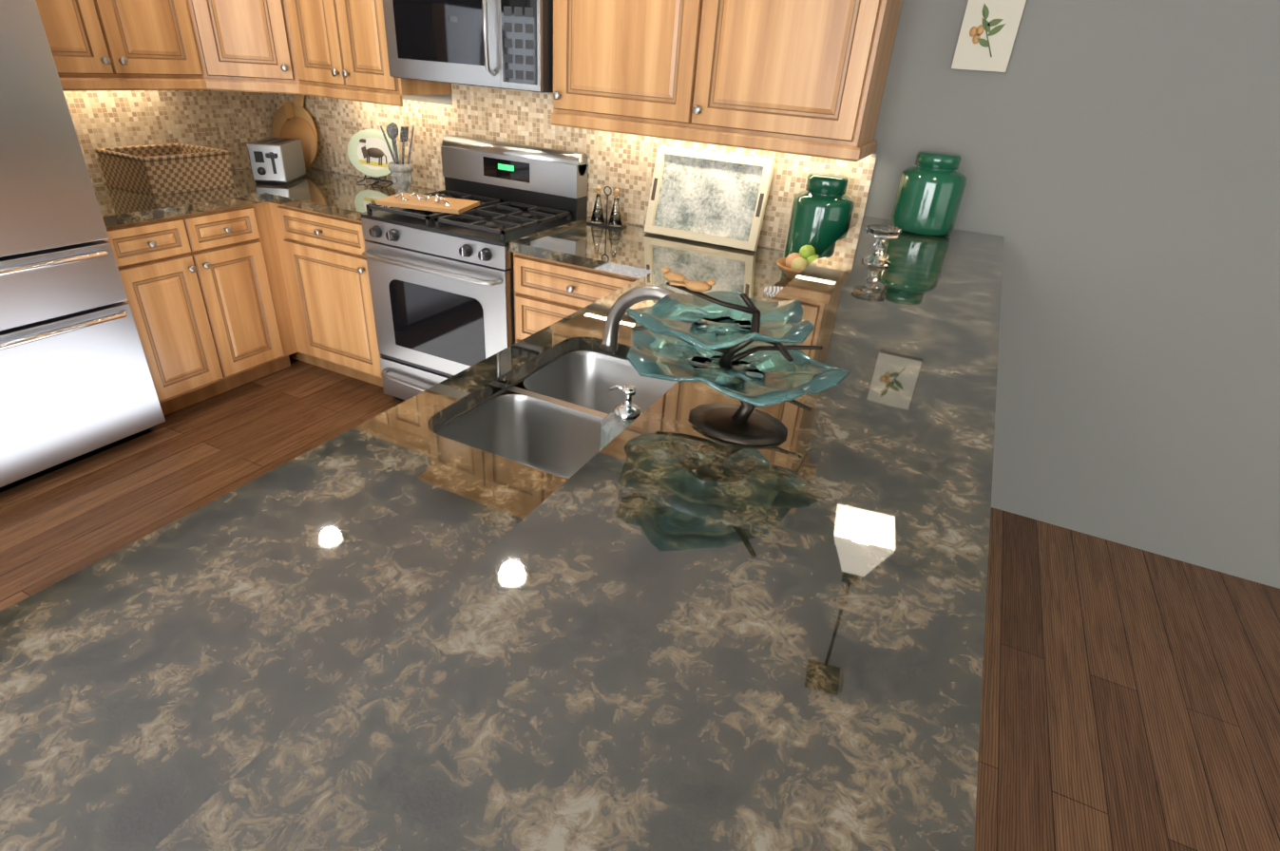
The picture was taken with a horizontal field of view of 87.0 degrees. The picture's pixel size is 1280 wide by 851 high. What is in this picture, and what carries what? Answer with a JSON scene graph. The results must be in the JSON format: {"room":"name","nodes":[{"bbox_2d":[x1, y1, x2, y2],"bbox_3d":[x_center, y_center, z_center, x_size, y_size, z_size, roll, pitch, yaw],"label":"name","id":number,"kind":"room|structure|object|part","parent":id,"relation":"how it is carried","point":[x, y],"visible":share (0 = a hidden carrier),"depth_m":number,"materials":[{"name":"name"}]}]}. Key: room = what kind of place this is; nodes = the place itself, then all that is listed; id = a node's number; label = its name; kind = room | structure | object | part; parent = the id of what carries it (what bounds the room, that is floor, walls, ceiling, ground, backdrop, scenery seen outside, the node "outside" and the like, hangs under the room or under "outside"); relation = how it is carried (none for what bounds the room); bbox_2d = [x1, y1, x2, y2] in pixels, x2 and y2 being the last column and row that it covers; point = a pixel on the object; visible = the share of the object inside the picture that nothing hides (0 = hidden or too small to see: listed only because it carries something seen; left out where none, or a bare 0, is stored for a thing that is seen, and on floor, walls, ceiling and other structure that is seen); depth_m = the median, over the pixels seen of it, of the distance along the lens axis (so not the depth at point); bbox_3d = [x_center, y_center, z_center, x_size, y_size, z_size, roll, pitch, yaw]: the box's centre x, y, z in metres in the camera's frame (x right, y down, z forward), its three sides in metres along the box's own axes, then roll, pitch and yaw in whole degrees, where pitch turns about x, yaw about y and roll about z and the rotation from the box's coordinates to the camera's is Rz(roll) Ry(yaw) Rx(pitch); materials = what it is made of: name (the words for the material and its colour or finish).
{"room":"kitchen","nodes":[
{"label":"kitchen","id":0,"kind":"room"},
{"bbox_2d":[0,357,1279,850],"bbox_3d":[-0.508,1.941,-0.206,7.900,0.100,8.400,16,31,21],"label":"floor","id":1,"kind":"structure","parent":0,"point":[1131,697],"depth_m":2.21,"materials":[{"name":"brown wood"}]},
{"bbox_2d":[0,0,165,493],"bbox_3d":[-2.475,-0.638,2.292,0.782,1.770,0.870,16,31,21],"label":"refrigerator","id":2,"kind":"object","parent":1,"relation":"on","point":[76,383],"visible":1,"depth_m":2.43,"materials":[{"name":"grey metal"}]},
{"bbox_2d":[101,201,295,416],"bbox_3d":[-2.223,-0.607,3.205,0.629,0.874,0.769,16,31,21],"label":"base cabinet","id":3,"kind":"object","parent":1,"relation":"on","point":[219,301],"depth_m":3.05,"materials":[{"name":"brown wood"}]},
{"bbox_2d":[93,168,351,227],"bbox_3d":[-2.056,-1.130,3.227,0.633,0.038,1.377,16,31,21],"label":"countertop","id":4,"kind":"structure","parent":3,"relation":"on","point":[118,206],"depth_m":2.95,"materials":[{"name":"stone"}]},
{"bbox_2d":[94,142,234,196],"bbox_3d":[-2.184,-1.192,3.116,0.355,0.160,0.395,16,31,21],"label":"wicker basket","id":5,"kind":"object","parent":4,"relation":"on","point":[160,169],"visible":1,"depth_m":3.02,"materials":[{"name":"brown wicker"}]},
{"bbox_2d":[246,136,305,184],"bbox_3d":[-1.830,-1.336,3.400,0.160,0.186,0.292,1,29,-5],"label":"toaster","id":6,"kind":"object","parent":4,"relation":"on","point":[277,161],"visible":1,"depth_m":3.31,"materials":[{"name":"silver metal"}]},
{"bbox_2d":[271,94,317,169],"bbox_3d":[-1.875,-1.605,3.648,0.360,0.405,0.118,16,31,21],"label":"cutting boards","id":7,"kind":"object","parent":4,"relation":"on","point":[293,121],"visible":0.65,"depth_m":3.62,"materials":[{"name":"brown wood"}]},
{"bbox_2d":[276,203,382,386],"bbox_3d":[-1.343,-0.710,3.514,0.558,0.874,0.628,16,31,21],"label":"base cabinet","id":8,"kind":"object","parent":1,"relation":"on","point":[328,273],"depth_m":3.24,"materials":[{"name":"brown wood"}]},
{"bbox_2d":[262,175,443,221],"bbox_3d":[-1.327,-1.113,3.296,0.581,0.038,0.638,16,31,21],"label":"countertop","id":9,"kind":"structure","parent":8,"relation":"on","point":[348,199],"depth_m":3.21,"materials":[{"name":"stone"}]},
{"bbox_2d":[346,129,400,185],"bbox_3d":[-1.386,-1.388,3.481,0.358,0.255,0.147,16,31,21],"label":"platter","id":10,"kind":"object","parent":9,"relation":"on","point":[369,153],"visible":0.83,"depth_m":3.50,"materials":[{"name":"white ceramic"}]},
{"bbox_2d":[380,122,414,193],"bbox_3d":[-1.160,-1.291,3.266,0.128,0.323,0.142,16,31,21],"label":"holder","id":11,"kind":"object","parent":9,"relation":"on","point":[400,176],"visible":1,"depth_m":3.25,"materials":[{"name":"stone"}]},
{"bbox_2d":[360,134,588,401],"bbox_3d":[-0.764,-0.656,3.156,0.758,1.197,0.700,16,31,21],"label":"range","id":12,"kind":"object","parent":1,"relation":"on","point":[442,287],"visible":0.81,"depth_m":2.98,"materials":[{"name":"grey metal"}]},
{"bbox_2d":[375,192,479,214],"bbox_3d":[-0.928,-0.993,2.963,0.380,0.047,0.220,9,29,9],"label":"cutting board","id":13,"kind":"object","parent":12,"relation":"on","point":[429,202],"visible":1,"depth_m":2.92,"materials":[{"name":"brown wood"}]},
{"bbox_2d":[496,349,588,397],"bbox_3d":[-0.412,0.577,1.286,0.657,0.874,4.418,16,31,21],"label":"base cabinet","id":14,"kind":"object","parent":1,"relation":"on","point":[520,386],"visible":0.02,"depth_m":1.73,"materials":[{"name":"brown wood"}]},
{"bbox_2d":[0,215,1004,850],"bbox_3d":[-0.150,0.161,0.931,1.095,0.224,4.418,16,31,21],"label":"countertop","id":15,"kind":"structure","parent":14,"relation":"on","point":[661,624],"depth_m":0.74,"materials":[{"name":"stone"}]},
{"bbox_2d":[433,349,677,478],"bbox_3d":[-0.137,0.051,1.581,0.450,0.200,0.670,16,31,21],"label":"sink basin","id":16,"kind":"object","parent":15,"relation":"in","point":[555,413],"visible":0.4,"depth_m":1.60,"materials":[{"name":"silver metal"}]},
{"bbox_2d":[599,384,642,451],"bbox_3d":[-0.024,0.020,1.160,0.089,0.190,0.089,16,31,21],"label":"soap dispenser","id":17,"kind":"object","parent":15,"relation":"on","point":[621,417],"visible":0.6,"depth_m":1.12,"materials":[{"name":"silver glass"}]},
{"bbox_2d":[599,285,675,352],"bbox_3d":[0.016,-0.135,1.357,0.258,0.279,0.140,16,31,21],"label":"faucet","id":18,"kind":"object","parent":15,"relation":"on","point":[624,302],"visible":0.25,"depth_m":1.36,"materials":[{"name":"silver metal"}]},
{"bbox_2d":[643,144,775,251],"bbox_3d":[0.278,-0.947,2.800,0.500,0.352,0.121,16,31,21],"label":"decorative tray","id":19,"kind":"object","parent":15,"relation":"on","point":[712,197],"visible":1,"depth_m":2.79,"materials":[{"name":"beige paint"}]},
{"bbox_2d":[626,267,849,445],"bbox_3d":[0.130,-0.105,0.993,0.342,0.218,0.268,16,31,21],"label":"serving stand","id":20,"kind":"object","parent":15,"relation":"on","point":[746,352],"visible":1,"depth_m":0.99,"materials":[{"name":"teal glass"}]},
{"bbox_3d":[0.131,-0.122,0.983,0.342,0.099,0.268,16,31,21],"label":"dish","id":21,"kind":"part","parent":20,"relation":"part of","materials":[{"name":"teal glass"}]},
{"bbox_2d":[763,286,783,299],"bbox_3d":[0.447,-0.407,2.158,0.112,0.045,0.112,16,31,21],"label":"dish","id":22,"kind":"object","parent":15,"relation":"on","point":[771,292],"visible":0.25,"depth_m":2.18,"materials":[{"name":"white ceramic"}]},
{"bbox_2d":[776,245,819,279],"bbox_3d":[0.588,-0.592,2.443,0.184,0.115,0.184,16,31,21],"label":"fruit bowl","id":23,"kind":"object","parent":15,"relation":"on","point":[792,266],"visible":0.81,"depth_m":2.42,"materials":[{"name":"brown wood"}]},
{"bbox_2d":[784,172,853,257],"bbox_3d":[0.690,-0.784,2.583,0.224,0.330,0.224,16,31,21],"label":"ginger jar","id":24,"kind":"object","parent":15,"relation":"on","point":[822,210],"visible":0.73,"depth_m":2.49,"materials":[{"name":"green ceramic"}]},
{"bbox_2d":[861,224,901,266],"bbox_3d":[0.696,-0.522,1.956,0.100,0.100,0.100,16,31,21],"label":"candle holder","id":25,"kind":"object","parent":15,"relation":"on","point":[882,234],"visible":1,"depth_m":1.95,"materials":[{"name":"clear glass"}]},
{"bbox_2d":[890,151,966,236],"bbox_3d":[1.026,-0.826,2.389,0.220,0.260,0.220,16,31,21],"label":"ginger jar","id":26,"kind":"object","parent":15,"relation":"on","point":[930,192],"visible":0.98,"depth_m":2.32,"materials":[{"name":"green ceramic"}]},
{"bbox_2d":[513,252,639,343],"bbox_3d":[-0.111,-0.347,3.019,0.657,0.874,0.628,16,31,21],"label":"base cabinet","id":27,"kind":"object","parent":1,"relation":"on","point":[546,292],"depth_m":2.66,"materials":[{"name":"brown wood"}]},
{"bbox_2d":[508,216,609,255],"bbox_3d":[-0.097,-0.751,2.801,0.632,0.038,0.638,16,31,21],"label":"countertop","id":28,"kind":"structure","parent":27,"relation":"on","point":[547,238],"depth_m":2.77,"materials":[{"name":"stone"}]},
{"bbox_2d":[586,186,627,229],"bbox_3d":[-0.146,-0.971,2.980,0.170,0.169,0.070,16,31,21],"label":"cruet","id":29,"kind":"object","parent":28,"relation":"on","point":[598,219],"visible":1,"depth_m":2.98,"materials":[{"name":"clear glass"}]},
{"bbox_2d":[401,0,1279,589],"bbox_3d":[1.373,-0.902,2.390,7.900,2.640,0.120,16,31,21],"label":"wall","id":30,"kind":"structure","parent":0,"point":[1118,167],"depth_m":2.34,"materials":[{"name":"grey paint"}]},
{"bbox_2d":[191,0,297,87],"bbox_3d":[-1.840,-2.073,3.112,0.608,0.840,0.608,16,31,21],"label":"upper cabinet","id":31,"kind":"object","parent":30,"relation":"attached to","point":[242,43],"depth_m":3.03,"materials":[{"name":"brown wood"}]},
{"bbox_2d":[282,0,451,98],"bbox_3d":[-1.229,-1.963,2.994,0.628,0.840,0.348,16,31,21],"label":"upper cabinet","id":32,"kind":"object","parent":30,"relation":"attached to","point":[333,48],"depth_m":2.98,"materials":[{"name":"brown wood"}]},
{"bbox_2d":[382,0,553,93],"bbox_3d":[-0.634,-1.627,2.769,0.758,0.405,0.452,16,31,21],"label":"microwave","id":33,"kind":"object","parent":30,"relation":"attached to","point":[504,44],"visible":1,"depth_m":2.63,"materials":[{"name":"grey metal"}]},
{"bbox_3d":[-0.574,-1.504,2.554,0.020,0.323,0.061,16,31,21],"label":"handle","id":34,"kind":"part","parent":33,"relation":"part of","materials":[{"name":"silver metal"}]},
{"bbox_2d":[272,83,877,250],"bbox_3d":[-0.572,-1.311,3.174,3.236,0.523,0.008,16,31,21],"label":"tile backsplash","id":35,"kind":"structure","parent":30,"relation":"attached to","point":[624,162],"depth_m":3.08,"materials":[{"name":"tile"}]},
{"bbox_2d":[550,0,702,133],"bbox_3d":[0.016,-1.596,2.492,0.598,0.840,0.348,16,31,21],"label":"upper cabinet","id":36,"kind":"object","parent":30,"relation":"attached to","point":[616,62],"depth_m":2.45,"materials":[{"name":"brown wood"}]},
{"bbox_2d":[690,0,902,152],"bbox_3d":[0.551,-1.439,2.277,0.598,0.840,0.348,16,31,21],"label":"upper cabinet","id":37,"kind":"object","parent":30,"relation":"attached to","point":[803,77],"depth_m":2.24,"materials":[{"name":"brown wood"}]},
{"bbox_2d":[951,0,1026,72],"bbox_3d":[1.146,-1.293,2.219,0.170,0.220,0.035,16,31,21],"label":"picture","id":38,"kind":"object","parent":30,"relation":"attached to","point":[987,34],"visible":1,"depth_m":2.21,"materials":[{"name":"beige paper"}]},
{"bbox_3d":[-3.872,-0.221,0.430,0.120,2.640,8.200,16,31,21],"label":"wall","id":39,"kind":"structure","parent":0,"visible":0},
{"bbox_2d":[35,0,206,83],"bbox_3d":[-2.260,-1.828,2.606,0.348,0.840,0.772,16,31,21],"label":"upper cabinet","id":40,"kind":"object","parent":39,"relation":"attached to","point":[90,41],"depth_m":2.73,"materials":[{"name":"brown wood"}]},
{"bbox_2d":[63,90,276,185],"bbox_3d":[-2.327,-1.422,3.212,0.008,0.451,1.350,16,31,21],"label":"tile backsplash","id":41,"kind":"structure","parent":39,"relation":"attached to","point":[233,123],"depth_m":3.27,"materials":[{"name":"tile"}]}
]}

